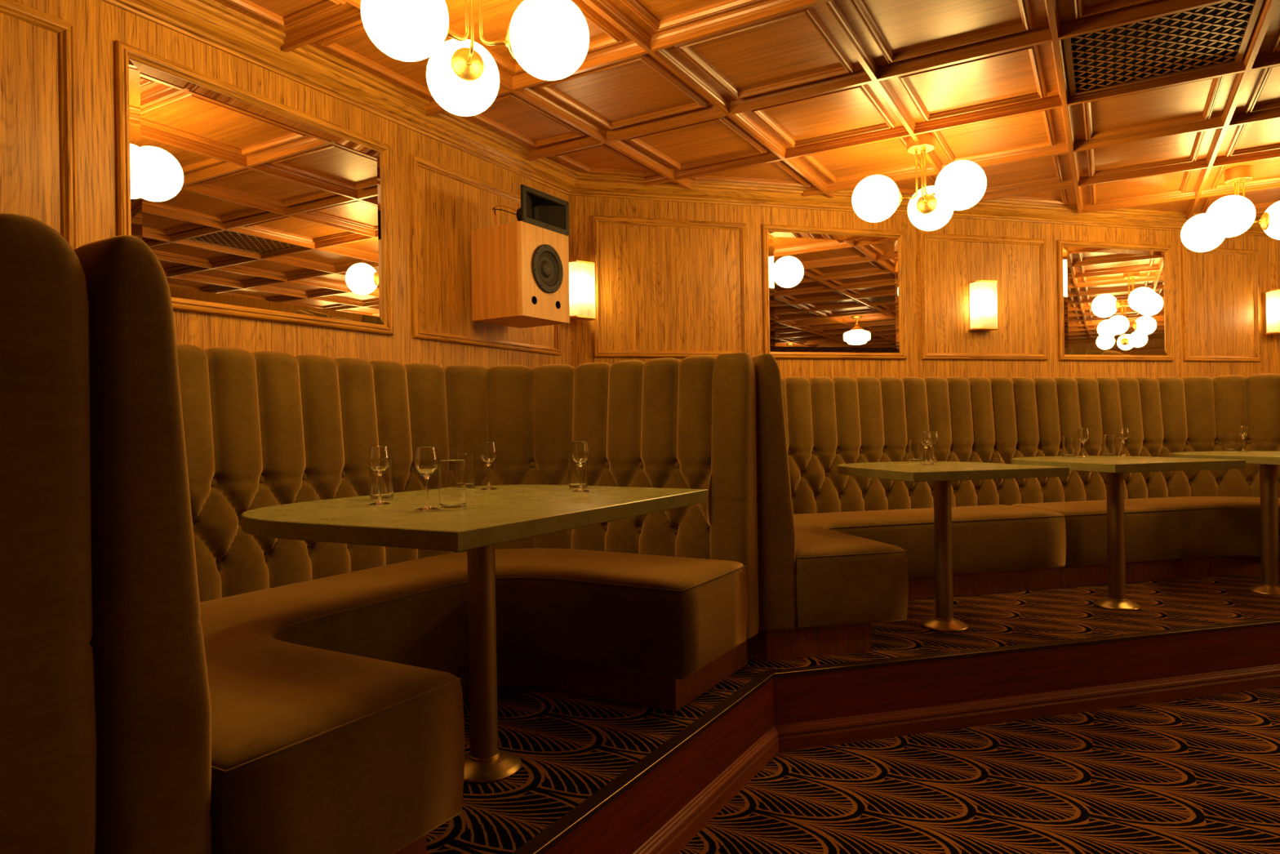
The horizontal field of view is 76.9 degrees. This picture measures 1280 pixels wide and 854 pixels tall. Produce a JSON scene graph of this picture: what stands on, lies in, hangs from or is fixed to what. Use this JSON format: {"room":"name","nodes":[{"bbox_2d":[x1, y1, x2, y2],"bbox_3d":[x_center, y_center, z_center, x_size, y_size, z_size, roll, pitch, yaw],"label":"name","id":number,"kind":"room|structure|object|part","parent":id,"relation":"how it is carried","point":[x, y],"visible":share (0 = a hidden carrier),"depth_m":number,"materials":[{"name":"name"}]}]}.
{"room":"lounge bar","nodes":[
{"label":"lounge bar","id":0,"kind":"room"},
{"bbox_2d":[0,0,570,368],"bbox_3d":[-2.466,-0.043,0.922,0.120,2.574,8.108,-1,0,30],"label":"wall","id":1,"kind":"structure","parent":0,"point":[449,209],"depth_m":2.76,"materials":[{"name":"brown wood"}]},
{"bbox_2d":[0,0,78,249],"bbox_3d":[-1.909,-0.752,1.760,0.019,0.777,1.227,-1,0,30],"label":"trim","id":2,"kind":"structure","parent":1,"relation":"attached to","point":[65,30],"depth_m":2.26,"materials":[{"name":"brown wood"}]},
{"bbox_2d":[114,40,393,335],"bbox_3d":[-1.279,-0.759,2.838,0.022,0.777,1.052,-1,0,30],"label":"wall mirror","id":3,"kind":"object","parent":1,"relation":"attached to","point":[251,205],"visible":0.84,"depth_m":2.75,"materials":[{"name":"mirror glass"},{"name":"oak"}]},
{"bbox_2d":[100,0,580,195],"bbox_3d":[-2.385,-1.286,0.865,0.116,0.092,8.108,-1,0,30],"label":"trim","id":4,"kind":"structure","parent":1,"relation":"attached to","point":[211,23],"depth_m":3.00,"materials":[{"name":"brown wood"}]},
{"bbox_2d":[408,153,560,355],"bbox_3d":[-0.694,-0.766,3.844,0.019,0.777,1.047,-1,0,30],"label":"trim","id":5,"kind":"structure","parent":1,"relation":"attached to","point":[415,161],"depth_m":3.54,"materials":[{"name":"brown wood"}]},
{"bbox_2d":[471,184,569,328],"bbox_3d":[-0.574,-0.766,3.703,0.354,0.567,0.381,-1,0,32],"label":"wall speaker","id":6,"kind":"object","parent":1,"relation":"attached to","point":[520,269],"visible":1,"depth_m":3.60,"materials":[{"name":"brown wood"}]},
{"bbox_2d":[214,0,1279,220],"bbox_3d":[3.433,-1.432,-0.488,11.534,0.094,11.633,-1,0,30],"label":"ceiling","id":7,"kind":"structure","parent":0,"point":[826,97],"depth_m":3.34,"materials":[{"name":"brown wood"}]},
{"bbox_2d":[360,0,589,116],"bbox_3d":[-0.411,-1.157,2.235,0.546,0.404,0.597,-1,0,10],"label":"globe pendant","id":8,"kind":"object","parent":7,"relation":"hanging from","point":[549,39],"visible":1,"depth_m":2.14,"materials":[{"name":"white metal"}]},
{"bbox_3d":[-0.605,-1.061,2.077,0.218,0.218,0.218,-1,0,10],"label":"globe","id":9,"kind":"part","parent":8,"relation":"part of","materials":[{"name":"white glass"}]},
{"bbox_3d":[-0.504,-1.175,2.201,0.017,0.236,0.090,-1,0,42],"label":"arm","id":10,"kind":"part","parent":8,"relation":"part of","materials":[{"name":"gold metal"}]},
{"bbox_3d":[-0.537,-1.061,2.451,0.218,0.218,0.218,-1,0,10],"label":"globe","id":11,"kind":"part","parent":8,"relation":"part of","materials":[{"name":"white glass"}]},
{"bbox_3d":[-0.486,-1.175,2.300,0.017,0.236,0.090,-1,0,-22],"label":"arm","id":12,"kind":"part","parent":8,"relation":"part of","materials":[{"name":"gold metal"}]},
{"bbox_3d":[-0.407,-1.176,2.234,0.090,0.236,0.017,-1,0,10],"label":"arm","id":13,"kind":"part","parent":8,"relation":"part of","materials":[{"name":"gold metal"}]},
{"bbox_3d":[-0.248,-1.066,2.206,0.216,0.218,0.218,-1,0,10],"label":"globe","id":14,"kind":"part","parent":8,"relation":"part of","materials":[{"name":"white glass"}]},
{"bbox_2d":[852,132,986,231],"bbox_3d":[1.365,-1.182,3.878,0.597,0.404,0.546,-1,0,30],"label":"globe pendant","id":15,"kind":"object","parent":7,"relation":"hanging from","point":[960,185],"visible":0.99,"depth_m":3.76,"materials":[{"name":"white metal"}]},
{"bbox_3d":[1.120,-1.085,3.831,0.218,0.218,0.218,-1,0,30],"label":"globe","id":16,"kind":"part","parent":15,"relation":"part of","materials":[{"name":"white glass"}]},
{"bbox_3d":[1.278,-1.200,3.830,0.090,0.236,0.017,-1,0,-2],"label":"arm","id":17,"kind":"part","parent":15,"relation":"part of","materials":[{"name":"gold metal"}]},
{"bbox_3d":[1.367,-1.201,3.881,0.017,0.236,0.090,-1,0,30],"label":"arm","id":18,"kind":"part","parent":15,"relation":"part of","materials":[{"name":"gold metal"}]},
{"bbox_3d":[1.365,-1.202,3.779,0.017,0.236,0.090,-1,0,-28],"label":"arm","id":19,"kind":"part","parent":15,"relation":"part of","materials":[{"name":"gold metal"}]},
{"bbox_3d":[1.449,-1.089,4.020,0.218,0.218,0.216,-1,0,30],"label":"globe","id":20,"kind":"part","parent":15,"relation":"part of","materials":[{"name":"white glass"}]},
{"bbox_3d":[1.448,-1.090,3.640,0.218,0.218,0.218,-1,0,30],"label":"globe","id":21,"kind":"part","parent":15,"relation":"part of","materials":[{"name":"white glass"}]},
{"bbox_2d":[1063,0,1263,96],"bbox_3d":[1.880,-1.387,2.937,0.570,0.018,0.629,-1,0,30],"label":"ceiling vent","id":22,"kind":"object","parent":7,"relation":"in","point":[1217,35],"visible":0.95,"depth_m":2.94,"materials":[{"name":"brown metal"}]},
{"bbox_2d":[1180,165,1279,252],"bbox_3d":[3.340,-1.212,4.407,0.546,0.404,0.597,-1,0,17],"label":"globe pendant","id":23,"kind":"object","parent":7,"relation":"hanging from","point":[1232,215],"visible":1,"depth_m":4.34,"materials":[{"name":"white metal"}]},
{"bbox_3d":[3.242,-1.117,4.637,0.218,0.218,0.218,-1,0,17],"label":"globe","id":24,"kind":"part","parent":23,"relation":"part of","materials":[{"name":"white glass"}]},
{"bbox_3d":[3.129,-1.116,4.274,0.218,0.218,0.218,-1,0,17],"label":"globe","id":25,"kind":"part","parent":23,"relation":"part of","materials":[{"name":"white glass"}]},
{"bbox_3d":[3.274,-1.231,4.480,0.017,0.236,0.090,-1,0,-15],"label":"arm","id":26,"kind":"part","parent":23,"relation":"part of","materials":[{"name":"gold metal"}]},
{"bbox_3d":[3.244,-1.230,4.385,0.090,0.236,0.017,-1,0,-41],"label":"arm","id":27,"kind":"part","parent":23,"relation":"part of","materials":[{"name":"gold metal"}]},
{"bbox_3d":[3.344,-1.232,4.406,0.090,0.236,0.017,-1,0,17],"label":"arm","id":28,"kind":"part","parent":23,"relation":"part of","materials":[{"name":"gold metal"}]},
{"bbox_3d":[3.499,-1.122,4.358,0.216,0.218,0.218,-1,0,17],"label":"globe","id":29,"kind":"part","parent":23,"relation":"part of","materials":[{"name":"white glass"}]},
{"bbox_2d":[426,575,1279,853],"bbox_3d":[0.048,1.064,2.051,12.866,0.280,4.111,-1,0,-40],"label":"floor","id":30,"kind":"structure","parent":0,"point":[569,746],"depth_m":2.76,"materials":[{"name":"carpet"}]},
{"bbox_2d":[0,213,96,853],"bbox_3d":[-1.899,0.347,0.411,1.356,1.208,2.373,-1,0,30],"label":"banquette","id":31,"kind":"object","parent":30,"relation":"on","point":[48,725],"visible":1,"depth_m":1.03,"materials":[{"name":"fabric"}]},
{"bbox_2d":[73,235,759,853],"bbox_3d":[-0.707,0.333,2.455,1.356,1.208,2.372,-1,0,30],"label":"banquette","id":32,"kind":"object","parent":30,"relation":"on","point":[254,694],"visible":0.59,"depth_m":2.54,"materials":[{"name":"fabric"}]},
{"bbox_3d":[-0.752,0.269,1.204,0.159,1.083,0.166,-1,0,30],"label":"post","id":33,"kind":"part","parent":32,"relation":"part of","materials":[{"name":"fabric"}]},
{"bbox_3d":[-0.773,0.269,2.493,1.205,1.078,2.335,-1,0,30],"label":"backrest","id":34,"kind":"part","parent":32,"relation":"part of","materials":[{"name":"fabric"}]},
{"bbox_3d":[-0.639,0.660,2.418,1.212,0.312,2.047,-1,0,30],"label":"seat","id":35,"kind":"part","parent":32,"relation":"part of","materials":[{"name":"fabric"}]},
{"bbox_3d":[0.359,0.255,3.110,0.159,1.083,0.166,-1,0,30],"label":"post","id":36,"kind":"part","parent":32,"relation":"part of","materials":[{"name":"fabric"}]},
{"bbox_2d":[240,484,707,783],"bbox_3d":[-0.434,0.564,2.179,0.867,0.734,1.116,-1,0,30],"label":"pedestal table","id":37,"kind":"object","parent":30,"relation":"on","point":[506,513],"visible":0.91,"depth_m":2.03,"materials":[{"name":"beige stone"}]},
{"bbox_2d":[368,445,391,505],"bbox_3d":[-0.676,0.125,2.092,0.055,0.150,0.055,-1,0,30],"label":"stemmed glass","id":38,"kind":"object","parent":37,"relation":"on","point":[379,458],"visible":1,"depth_m":2.07,"materials":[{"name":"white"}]},
{"bbox_2d":[369,458,393,500],"bbox_3d":[-0.716,0.145,2.232,0.062,0.113,0.062,-1,0,30],"label":"glass tumbler","id":39,"kind":"object","parent":37,"relation":"on","point":[387,479],"visible":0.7,"depth_m":2.21,"materials":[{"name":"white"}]},
{"bbox_2d":[414,446,438,511],"bbox_3d":[-0.509,0.122,1.926,0.055,0.150,0.055,-1,0,30],"label":"stemmed glass","id":40,"kind":"object","parent":37,"relation":"on","point":[426,459],"visible":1,"depth_m":1.91,"materials":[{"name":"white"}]},
{"bbox_2d":[438,459,466,509],"bbox_3d":[-0.451,0.138,1.938,0.064,0.118,0.064,-1,0,30],"label":"glass tumbler","id":41,"kind":"object","parent":37,"relation":"on","point":[451,473],"visible":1,"depth_m":1.91,"materials":[{"name":"clear glass"}]},
{"bbox_2d":[456,453,475,488],"bbox_3d":[-0.572,0.143,2.648,0.062,0.113,0.062,-1,0,30],"label":"glass tumbler","id":42,"kind":"object","parent":37,"relation":"on","point":[469,457],"visible":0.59,"depth_m":2.62,"materials":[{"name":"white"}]},
{"bbox_2d":[480,441,497,489],"bbox_3d":[-0.482,0.123,2.565,0.055,0.150,0.055,-1,0,30],"label":"stemmed glass","id":43,"kind":"object","parent":37,"relation":"on","point":[488,451],"visible":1,"depth_m":2.55,"materials":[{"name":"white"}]},
{"bbox_2d":[567,452,587,488],"bbox_3d":[-0.196,0.137,2.538,0.062,0.113,0.062,-1,0,30],"label":"glass tumbler","id":44,"kind":"object","parent":37,"relation":"on","point":[573,468],"visible":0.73,"depth_m":2.51,"materials":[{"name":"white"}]},
{"bbox_2d":[571,440,589,492],"bbox_3d":[-0.178,0.118,2.414,0.055,0.150,0.055,-1,0,30],"label":"stemmed glass","id":45,"kind":"object","parent":37,"relation":"on","point":[580,449],"visible":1,"depth_m":2.40,"materials":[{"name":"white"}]},
{"bbox_2d":[511,671,773,853],"bbox_3d":[-1.364,0.946,-0.154,0.044,0.015,7.347,-1,0,30],"label":"trim","id":46,"kind":"structure","parent":30,"relation":"on","point":[545,836],"depth_m":2.14,"materials":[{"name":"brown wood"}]},
{"bbox_2d":[543,678,773,853],"bbox_3d":[-1.353,1.085,-0.167,0.012,0.278,7.335,-1,0,30],"label":"trim","id":47,"kind":"structure","parent":30,"relation":"attached to","point":[622,826],"depth_m":2.30,"materials":[{"name":"red wood"}]},
{"bbox_2d":[632,725,778,853],"bbox_3d":[-1.339,1.177,-0.177,0.020,0.092,7.330,-1,0,30],"label":"trim","id":48,"kind":"structure","parent":30,"relation":"attached to","point":[679,830],"depth_m":2.48,"materials":[{"name":"brown wood"}]},
{"bbox_2d":[746,353,1066,661],"bbox_3d":[1.321,0.304,4.082,2.153,1.208,1.433,-1,0,-15],"label":"banquette","id":49,"kind":"object","parent":30,"relation":"on","point":[838,555],"visible":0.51,"depth_m":4.33,"materials":[{"name":"fabric"}]},
{"bbox_3d":[0.522,0.253,3.213,0.166,1.083,0.149,-1,0,-15],"label":"post","id":50,"kind":"part","parent":49,"relation":"part of","materials":[{"name":"fabric"}]},
{"bbox_3d":[1.029,0.244,4.410,2.474,1.078,0.963,-1,0,-44],"label":"backrest","id":51,"kind":"part","parent":49,"relation":"part of","materials":[{"name":"fabric"}]},
{"bbox_3d":[1.417,0.630,4.036,1.999,0.312,1.299,-1,0,-15],"label":"seat","id":52,"kind":"part","parent":49,"relation":"part of","materials":[{"name":"fabric"}]},
{"bbox_2d":[837,461,1069,631],"bbox_3d":[1.308,0.539,3.608,0.724,0.734,0.830,-1,0,-15],"label":"pedestal table","id":53,"kind":"object","parent":30,"relation":"on","point":[941,473],"visible":0.98,"depth_m":3.61,"materials":[{"name":"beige stone"}]},
{"bbox_2d":[908,439,919,462],"bbox_3d":[1.345,0.115,3.940,0.062,0.113,0.062,-1,0,30],"label":"glass tumbler","id":54,"kind":"object","parent":53,"relation":"on","point":[913,444],"visible":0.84,"depth_m":3.91,"materials":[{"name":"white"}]},
{"bbox_2d":[919,431,932,439],"bbox_3d":[1.319,0.097,3.717,0.055,0.150,0.055,-1,0,30],"label":"stemmed glass","id":55,"kind":"object","parent":53,"relation":"on","point":[923,435],"visible":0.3,"depth_m":3.70,"materials":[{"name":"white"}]},
{"bbox_2d":[919,440,934,465],"bbox_3d":[1.294,0.116,3.634,0.062,0.113,0.062,-1,0,30],"label":"glass tumbler","id":56,"kind":"object","parent":53,"relation":"on","point":[926,446],"visible":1,"depth_m":3.61,"materials":[{"name":"clear glass"}]},
{"bbox_2d":[927,431,938,462],"bbox_3d":[1.429,0.095,3.931,0.055,0.150,0.055,-1,0,30],"label":"stemmed glass","id":57,"kind":"object","parent":53,"relation":"on","point":[935,435],"visible":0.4,"depth_m":3.91,"materials":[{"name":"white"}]},
{"bbox_2d":[1011,455,1245,610],"bbox_3d":[2.292,0.524,3.955,0.724,0.734,0.830,-1,0,-15],"label":"pedestal table","id":58,"kind":"object","parent":30,"relation":"on","point":[1114,467],"visible":1,"depth_m":3.97,"materials":[{"name":"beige stone"}]},
{"bbox_2d":[1062,435,1075,457],"bbox_3d":[2.231,0.102,4.193,0.062,0.113,0.062,-1,0,30],"label":"glass tumbler","id":59,"kind":"object","parent":58,"relation":"on","point":[1068,444],"visible":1,"depth_m":4.17,"materials":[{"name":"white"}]},
{"bbox_2d":[1077,428,1089,457],"bbox_3d":[2.268,0.082,4.119,0.055,0.150,0.055,-1,0,30],"label":"stemmed glass","id":60,"kind":"object","parent":58,"relation":"on","point":[1083,435],"visible":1,"depth_m":4.10,"materials":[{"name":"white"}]},
{"bbox_2d":[1102,434,1115,456],"bbox_3d":[2.488,0.098,4.274,0.062,0.113,0.062,-1,0,30],"label":"glass tumbler","id":61,"kind":"object","parent":58,"relation":"on","point":[1108,441],"visible":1,"depth_m":4.25,"materials":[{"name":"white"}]},
{"bbox_2d":[1117,427,1129,456],"bbox_3d":[2.537,0.078,4.228,0.055,0.150,0.055,-1,0,30],"label":"stemmed glass","id":62,"kind":"object","parent":58,"relation":"on","point":[1123,433],"visible":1,"depth_m":4.21,"materials":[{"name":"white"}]},
{"bbox_2d":[986,373,1279,587],"bbox_3d":[3.293,0.273,4.601,1.998,1.208,1.433,-1,0,-15],"label":"banquette","id":63,"kind":"object","parent":30,"relation":"on","point":[1204,522],"visible":0.73,"depth_m":5.01,"materials":[{"name":"fabric"}]},
{"bbox_3d":[3.366,0.208,4.990,2.373,1.078,0.898,-1,0,17],"label":"backrest","id":64,"kind":"part","parent":63,"relation":"part of","materials":[{"name":"fabric"}]},
{"bbox_3d":[3.254,0.602,4.515,1.831,0.312,1.277,-1,0,-14],"label":"seat","id":65,"kind":"part","parent":63,"relation":"part of","materials":[{"name":"fabric"}]},
{"bbox_2d":[1170,450,1279,595],"bbox_3d":[3.341,0.508,4.288,0.724,0.734,0.830,-1,0,-15],"label":"pedestal table","id":66,"kind":"object","parent":30,"relation":"on","point":[1268,460],"visible":0.99,"depth_m":4.25,"materials":[{"name":"green stone"}]},
{"bbox_2d":[1223,431,1237,451],"bbox_3d":[3.412,0.084,4.656,0.062,0.113,0.062,-1,0,30],"label":"glass tumbler","id":67,"kind":"object","parent":66,"relation":"on","point":[1230,438],"visible":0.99,"depth_m":4.63,"materials":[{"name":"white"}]},
{"bbox_2d":[1236,425,1248,451],"bbox_3d":[3.426,0.065,4.578,0.055,0.150,0.055,-1,0,30],"label":"stemmed glass","id":68,"kind":"object","parent":66,"relation":"on","point":[1242,431],"visible":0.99,"depth_m":4.56,"materials":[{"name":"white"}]},
{"bbox_2d":[568,195,1272,378],"bbox_3d":[2.023,-0.106,5.086,4.986,2.574,0.120,-1,0,-15],"label":"wall","id":69,"kind":"structure","parent":0,"point":[662,288],"depth_m":4.95,"materials":[{"name":"brown wood"}]},
{"bbox_2d":[568,260,595,320],"bbox_3d":[-0.316,-0.727,4.307,0.160,0.300,0.098,-1,0,-37],"label":"wall sconce","id":70,"kind":"object","parent":69,"relation":"attached to","point":[577,268],"visible":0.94,"depth_m":4.33,"materials":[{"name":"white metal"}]},
{"bbox_3d":[-0.344,-0.727,4.343,0.136,0.292,0.006,-1,0,-37],"label":"plate","id":71,"kind":"part","parent":70,"relation":"part of","materials":[{"name":"white glass"}]},
{"bbox_3d":[-0.315,-0.733,4.306,0.046,0.096,0.046,-1,0,-37],"label":"bulb","id":72,"kind":"part","parent":70,"relation":"part of","materials":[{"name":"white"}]},
{"bbox_3d":[-0.317,-0.873,4.305,0.160,0.009,0.094,-1,0,-37],"label":"plate","id":73,"kind":"part","parent":70,"relation":"part of","materials":[{"name":"gold metal"}]},
{"bbox_3d":[-0.312,-0.582,4.305,0.160,0.009,0.094,-1,0,-37],"label":"plate","id":74,"kind":"part","parent":70,"relation":"part of","materials":[{"name":"gold metal"}]},
{"bbox_2d":[591,215,748,357],"bbox_3d":[0.182,-0.779,4.534,0.907,0.777,0.019,-1,0,-15],"label":"trim","id":75,"kind":"structure","parent":69,"relation":"attached to","point":[596,220],"depth_m":4.51,"materials":[{"name":"brown wood"}]},
{"bbox_2d":[761,224,906,359],"bbox_3d":[1.167,-0.794,4.792,0.933,0.777,0.022,-1,0,-15],"label":"wall mirror","id":76,"kind":"object","parent":69,"relation":"attached to","point":[834,293],"visible":0.92,"depth_m":4.79,"materials":[{"name":"mirror glass"},{"name":"oak"}]},
{"bbox_2d":[773,236,896,347],"bbox_3d":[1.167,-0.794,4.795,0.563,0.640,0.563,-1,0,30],"label":"mirror glass","id":77,"kind":"object","parent":76,"relation":"attached to","point":[828,291],"depth_m":4.79,"materials":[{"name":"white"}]},
{"bbox_2d":[568,172,1269,236],"bbox_3d":[2.033,-1.348,4.975,4.986,0.092,0.116,-1,0,-15],"label":"trim","id":78,"kind":"structure","parent":69,"relation":"attached to","point":[588,184],"depth_m":4.72,"materials":[{"name":"brown wood"}]},
{"bbox_2d":[968,280,998,330],"bbox_3d":[2.139,-0.753,5.008,0.160,0.300,0.098,-1,0,-15],"label":"wall sconce","id":79,"kind":"object","parent":69,"relation":"attached to","point":[979,289],"visible":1,"depth_m":5.04,"materials":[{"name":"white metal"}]},
{"bbox_3d":[2.128,-0.753,5.053,0.136,0.292,0.006,-1,0,-15],"label":"plate","id":80,"kind":"part","parent":79,"relation":"part of","materials":[{"name":"white glass"}]},
{"bbox_3d":[2.138,-0.899,5.007,0.160,0.009,0.094,-1,0,-15],"label":"plate","id":81,"kind":"part","parent":79,"relation":"part of","materials":[{"name":"gold metal"}]},
{"bbox_3d":[2.142,-0.608,5.006,0.160,0.009,0.094,-1,0,-15],"label":"plate","id":82,"kind":"part","parent":79,"relation":"part of","materials":[{"name":"gold metal"}]},
{"bbox_3d":[2.140,-0.759,5.007,0.046,0.096,0.046,-1,0,-15],"label":"bulb","id":83,"kind":"part","parent":79,"relation":"part of","materials":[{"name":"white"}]},
{"bbox_2d":[919,232,1048,359],"bbox_3d":[2.167,-0.810,5.057,0.916,0.777,0.019,-1,0,-15],"label":"trim","id":84,"kind":"structure","parent":69,"relation":"attached to","point":[922,236],"depth_m":5.05,"materials":[{"name":"brown wood"}]},
{"bbox_2d":[1057,240,1173,360],"bbox_3d":[3.145,-0.825,5.313,0.915,0.777,0.022,-1,0,-15],"label":"wall mirror","id":85,"kind":"object","parent":69,"relation":"attached to","point":[1115,300],"visible":1,"depth_m":5.31,"materials":[{"name":"brown mirror"}]},
{"bbox_2d":[1066,250,1164,351],"bbox_3d":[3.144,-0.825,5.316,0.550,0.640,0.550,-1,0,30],"label":"mirror glass","id":86,"kind":"object","parent":85,"relation":"attached to","point":[1116,299],"depth_m":5.31,"materials":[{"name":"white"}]},
{"bbox_2d":[1181,246,1261,361],"bbox_3d":[4.003,-0.839,5.540,0.668,0.777,0.019,-1,0,-15],"label":"trim","id":87,"kind":"structure","parent":69,"relation":"attached to","point":[1255,254],"depth_m":5.55,"materials":[{"name":"brown wood"}]},
{"bbox_2d":[1264,288,1279,334],"bbox_3d":[4.423,-0.794,5.554,0.160,0.300,0.098,-1,0,8],"label":"wall sconce","id":88,"kind":"object","parent":69,"relation":"attached to","point":[1273,296],"visible":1,"depth_m":5.60,"materials":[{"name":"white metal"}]},
{"bbox_3d":[4.420,-0.940,5.552,0.160,0.009,0.094,-1,0,8],"label":"plate","id":89,"kind":"part","parent":88,"relation":"part of","materials":[{"name":"gold metal"}]},
{"bbox_3d":[4.425,-0.648,5.552,0.160,0.009,0.094,-1,0,8],"label":"plate","id":90,"kind":"part","parent":88,"relation":"part of","materials":[{"name":"gold metal"}]},
{"bbox_3d":[4.423,-0.800,5.553,0.046,0.096,0.046,-1,0,8],"label":"bulb","id":91,"kind":"part","parent":88,"relation":"part of","materials":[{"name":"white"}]},
{"bbox_2d":[677,686,1279,853],"bbox_3d":[3.475,1.170,-0.494,11.534,0.050,11.633,-1,0,30],"label":"floor","id":92,"kind":"structure","parent":0,"point":[1201,775],"depth_m":2.63,"materials":[{"name":"carpet"}]},
{"bbox_2d":[1270,236,1279,373],"bbox_3d":[7.937,-0.205,3.697,8.009,2.574,0.120,-1,0,30],"label":"wall","id":93,"kind":"structure","parent":0,"point":[1274,243],"depth_m":5.65,"materials":[{"name":"brown wood"}]},
{"bbox_2d":[764,617,1279,677],"bbox_3d":[3.388,0.878,3.802,6.042,0.015,0.044,-1,0,-15],"label":"trim","id":94,"kind":"structure","parent":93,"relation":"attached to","point":[1272,621],"depth_m":3.28,"materials":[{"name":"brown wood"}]},
{"bbox_2d":[773,624,1279,725],"bbox_3d":[3.400,1.017,3.790,6.030,0.278,0.012,-1,0,-15],"label":"trim","id":95,"kind":"structure","parent":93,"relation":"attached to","point":[866,691],"depth_m":3.27,"materials":[{"name":"red wood"}]},
{"bbox_2d":[774,663,1279,751],"bbox_3d":[3.408,1.110,3.775,6.025,0.092,0.020,-1,0,-15],"label":"trim","id":96,"kind":"structure","parent":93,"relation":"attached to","point":[830,731],"depth_m":3.25,"materials":[{"name":"brown wood"}]}
]}

